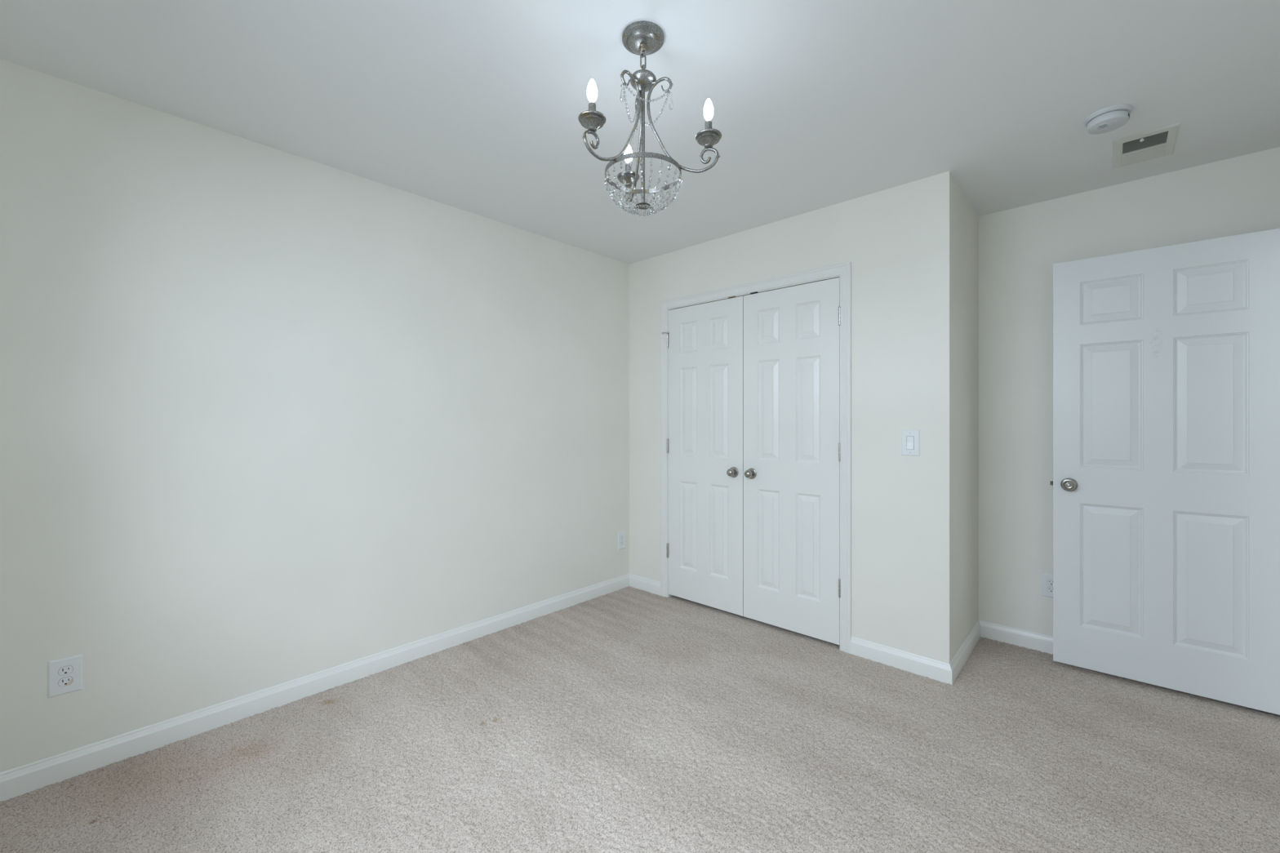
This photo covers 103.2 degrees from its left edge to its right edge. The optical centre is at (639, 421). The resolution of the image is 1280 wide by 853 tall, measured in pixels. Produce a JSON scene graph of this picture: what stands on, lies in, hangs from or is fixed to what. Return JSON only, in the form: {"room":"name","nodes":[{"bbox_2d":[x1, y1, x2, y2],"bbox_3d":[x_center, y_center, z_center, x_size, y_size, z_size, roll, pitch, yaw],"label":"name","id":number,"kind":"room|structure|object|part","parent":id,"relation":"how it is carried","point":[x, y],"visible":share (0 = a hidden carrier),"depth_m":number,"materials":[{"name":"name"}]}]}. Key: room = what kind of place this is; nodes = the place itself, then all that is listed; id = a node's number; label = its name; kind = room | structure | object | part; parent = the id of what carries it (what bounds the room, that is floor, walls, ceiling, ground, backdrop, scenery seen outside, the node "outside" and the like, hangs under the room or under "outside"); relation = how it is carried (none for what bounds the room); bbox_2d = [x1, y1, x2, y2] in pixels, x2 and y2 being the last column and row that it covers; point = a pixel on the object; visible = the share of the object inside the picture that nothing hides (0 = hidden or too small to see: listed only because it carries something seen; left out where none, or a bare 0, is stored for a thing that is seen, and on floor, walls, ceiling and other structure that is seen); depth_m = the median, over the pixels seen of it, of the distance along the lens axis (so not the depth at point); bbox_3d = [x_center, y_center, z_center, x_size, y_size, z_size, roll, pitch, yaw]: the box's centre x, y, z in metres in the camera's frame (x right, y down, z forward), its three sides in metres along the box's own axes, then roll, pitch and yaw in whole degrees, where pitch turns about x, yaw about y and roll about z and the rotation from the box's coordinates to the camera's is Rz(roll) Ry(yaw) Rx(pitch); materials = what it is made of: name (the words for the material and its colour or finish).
{"room":"empty bedroom","nodes":[
{"label":"empty bedroom","id":0,"kind":"room"},
{"bbox_2d":[0,58,629,772],"bbox_3d":[-0.966,0.051,2.976,0.100,2.490,4.162,0,0,43],"label":"wall","id":1,"kind":"structure","parent":0,"point":[269,416],"depth_m":2.16,"materials":[{"name":"paint"}]},
{"bbox_2d":[48,653,83,697],"bbox_3d":[-2.006,0.889,1.773,0.008,0.126,0.081,0,0,43],"label":"electrical outlet","id":2,"kind":"object","parent":1,"relation":"attached to","point":[65,675],"visible":1,"depth_m":1.77,"materials":[{"name":"white plastic"}]},
{"bbox_2d":[57,676,73,686],"bbox_3d":[-2.004,0.909,1.771,0.001,0.029,0.035,0,0,43],"label":"receptacle","id":3,"kind":"object","parent":2,"relation":"attached to","point":[62,681],"depth_m":1.77,"materials":[{"name":"plastic"}]},
{"bbox_2d":[57,665,73,675],"bbox_3d":[-2.004,0.870,1.771,0.001,0.029,0.035,0,0,43],"label":"receptacle","id":4,"kind":"object","parent":2,"relation":"attached to","point":[63,670],"depth_m":1.77,"materials":[{"name":"white plastic"}]},
{"bbox_2d":[0,573,629,801],"bbox_3d":[-1.173,1.207,2.669,0.014,0.102,3.230,0,0,43],"label":"baseboard","id":5,"kind":"structure","parent":1,"relation":"attached to","point":[28,778],"depth_m":2.15,"materials":[{"name":"white paint"}]},
{"bbox_2d":[617,531,625,549],"bbox_3d":[-0.135,0.891,3.796,0.008,0.126,0.081,0,0,43],"label":"electrical outlet","id":6,"kind":"object","parent":1,"relation":"attached to","point":[621,535],"visible":1,"depth_m":3.79,"materials":[{"name":"white plastic"}]},
{"bbox_2d":[0,586,1279,852],"bbox_3d":[0.701,1.247,1.435,4.444,0.008,3.966,0,0,43],"label":"floor","id":7,"kind":"structure","parent":0,"point":[629,719],"depth_m":1.88,"materials":[{"name":"carpet"}]},
{"bbox_2d":[0,0,1279,264],"bbox_3d":[0.702,-1.244,1.433,4.645,0.100,4.162,0,0,43],"label":"ceiling","id":8,"kind":"structure","parent":0,"point":[473,106],"depth_m":1.83,"materials":[{"name":"white paint"}]},
{"bbox_2d":[577,20,721,216],"bbox_3d":[-0.018,-0.923,1.540,0.428,0.541,0.389,0,0,43],"label":"chandelier","id":9,"kind":"object","parent":8,"relation":"hanging from","point":[642,38],"visible":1,"depth_m":1.54,"materials":[{"name":"silver metal"}]},
{"bbox_3d":[-0.080,-0.903,1.490,0.226,0.308,0.013,0,0,-44],"label":"arm","id":10,"kind":"part","parent":9,"relation":"part of","materials":[{"name":"silver metal"}]},
{"bbox_3d":[-0.021,-0.903,1.699,0.013,0.308,0.226,0,0,-14],"label":"arm","id":11,"kind":"part","parent":9,"relation":"part of","materials":[{"name":"silver metal"}]},
{"bbox_3d":[0.010,-0.857,1.577,0.018,0.369,0.018,0,0,43],"label":"stem","id":12,"kind":"part","parent":9,"relation":"part of","materials":[{"name":"silver metal"}]},
{"bbox_3d":[0.131,-0.903,1.544,0.226,0.308,0.013,0,0,16],"label":"arm","id":13,"kind":"part","parent":9,"relation":"part of","materials":[{"name":"silver metal"}]},
{"bbox_2d":[1083,103,1133,133],"bbox_3d":[1.825,-1.171,1.980,0.143,0.046,0.143,0,0,43],"label":"smoke detector","id":14,"kind":"object","parent":8,"relation":"attached to","point":[1112,117],"visible":1,"depth_m":1.95,"materials":[{"name":"white plastic"}]},
{"bbox_2d":[1112,122,1180,168],"bbox_3d":[2.192,-1.183,2.209,0.198,0.022,0.318,0,0,43],"label":"ceiling vent","id":15,"kind":"object","parent":8,"relation":"in","point":[1160,142],"visible":1,"depth_m":2.19,"materials":[{"name":"white metal"}]},
{"bbox_2d":[629,170,954,663],"bbox_3d":[0.734,0.051,3.180,2.120,2.490,0.110,0,0,43],"label":"wall","id":16,"kind":"structure","parent":0,"point":[898,242],"depth_m":2.63,"materials":[{"name":"paint"}]},
{"bbox_2d":[629,573,660,595],"bbox_3d":[0.035,1.207,3.743,0.328,0.102,0.014,0,0,43],"label":"baseboard","id":17,"kind":"structure","parent":16,"relation":"attached to","point":[649,585],"depth_m":3.73,"materials":[{"name":"white paint"}]},
{"bbox_2d":[662,296,743,616],"bbox_3d":[0.398,0.219,3.397,0.649,2.011,0.098,0,0,43],"label":"door","id":18,"kind":"structure","parent":16,"relation":"in","point":[705,341],"depth_m":3.38,"materials":[{"name":"white paint"}]},
{"bbox_3d":[0.577,0.323,3.207,0.066,0.066,0.063,0,0,43],"label":"knob","id":19,"kind":"part","parent":18,"relation":"part of","materials":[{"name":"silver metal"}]},
{"bbox_2d":[660,262,851,653],"bbox_3d":[0.679,0.202,3.220,1.337,2.114,0.126,0,0,43],"label":"door frame","id":20,"kind":"structure","parent":16,"relation":"attached to","point":[844,270],"depth_m":2.76,"materials":[{"name":"white paint"}]},
{"bbox_2d":[743,277,840,644],"bbox_3d":[0.864,0.219,2.965,0.614,2.011,0.098,0,0,43],"label":"door","id":21,"kind":"structure","parent":16,"relation":"in","point":[792,445],"depth_m":2.96,"materials":[{"name":"white paint"}]},
{"bbox_3d":[0.671,0.323,3.120,0.066,0.066,0.063,0,0,43],"label":"knob","id":22,"kind":"part","parent":21,"relation":"part of","materials":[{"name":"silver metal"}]},
{"bbox_2d":[850,636,951,684],"bbox_3d":[1.306,1.207,2.567,0.475,0.102,0.014,0,0,43],"label":"baseboard","id":23,"kind":"structure","parent":16,"relation":"attached to","point":[917,664],"depth_m":2.55,"materials":[{"name":"white paint"}]},
{"bbox_2d":[901,430,919,456],"bbox_3d":[1.347,0.107,2.530,0.082,0.128,0.010,0,0,43],"label":"light switch","id":24,"kind":"object","parent":16,"relation":"attached to","point":[910,439],"visible":1,"depth_m":2.53,"materials":[{"name":"white plastic"}]},
{"bbox_2d":[954,178,978,656],"bbox_3d":[1.720,0.051,2.766,0.110,2.490,0.622,0,0,43],"label":"wall","id":25,"kind":"structure","parent":0,"point":[966,218],"depth_m":2.67,"materials":[{"name":"paint"}]},
{"bbox_2d":[949,620,981,684],"bbox_3d":[1.724,1.207,2.679,0.014,0.102,0.746,0,0,43],"label":"baseboard","id":26,"kind":"structure","parent":25,"relation":"attached to","point":[957,664],"depth_m":2.63,"materials":[{"name":"white paint"}]},
{"bbox_2d":[978,146,1279,636],"bbox_3d":[2.081,0.051,2.924,4.445,2.490,0.100,0,0,43],"label":"wall","id":27,"kind":"structure","parent":0,"point":[1019,247],"depth_m":2.78,"materials":[{"name":"paint"}]},
{"bbox_2d":[978,620,1053,654],"bbox_3d":[2.380,1.207,2.570,1.125,0.102,0.014,0,0,43],"label":"baseboard","id":28,"kind":"structure","parent":27,"relation":"attached to","point":[1017,637],"depth_m":2.82,"materials":[{"name":"white paint"}]},
{"bbox_2d":[1041,573,1053,597],"bbox_3d":[2.212,0.886,2.729,0.081,0.126,0.008,0,0,43],"label":"electrical outlet","id":29,"kind":"object","parent":27,"relation":"attached to","point":[1046,579],"visible":0.7,"depth_m":2.74,"materials":[{"name":"white plastic"}]},
{"bbox_2d":[1047,586,1053,592],"bbox_3d":[2.210,0.905,2.727,0.035,0.029,0.001,0,0,43],"label":"receptacle","id":30,"kind":"object","parent":29,"relation":"attached to","point":[1050,589],"depth_m":2.73,"materials":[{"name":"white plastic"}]},
{"bbox_2d":[1047,579,1053,585],"bbox_3d":[2.210,0.867,2.727,0.035,0.029,0.001,0,0,43],"label":"receptacle","id":31,"kind":"object","parent":29,"relation":"attached to","point":[1050,582],"depth_m":2.73,"materials":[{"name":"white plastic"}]},
{"bbox_3d":[1.493,0.051,0.701,0.110,2.490,3.962,0,0,43],"label":"wall","id":32,"kind":"structure","parent":0,"visible":0},
{"bbox_2d":[1049,228,1279,715],"bbox_3d":[2.415,0.210,2.363,0.788,2.032,0.160,0,0,41],"label":"door","id":33,"kind":"structure","parent":32,"relation":"in","point":[1166,482],"depth_m":2.32,"materials":[{"name":"paint"}]},
{"bbox_3d":[2.143,0.319,2.535,0.067,0.067,0.062,0,0,41],"label":"knob","id":34,"kind":"part","parent":33,"relation":"part of","materials":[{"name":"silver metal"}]}
]}

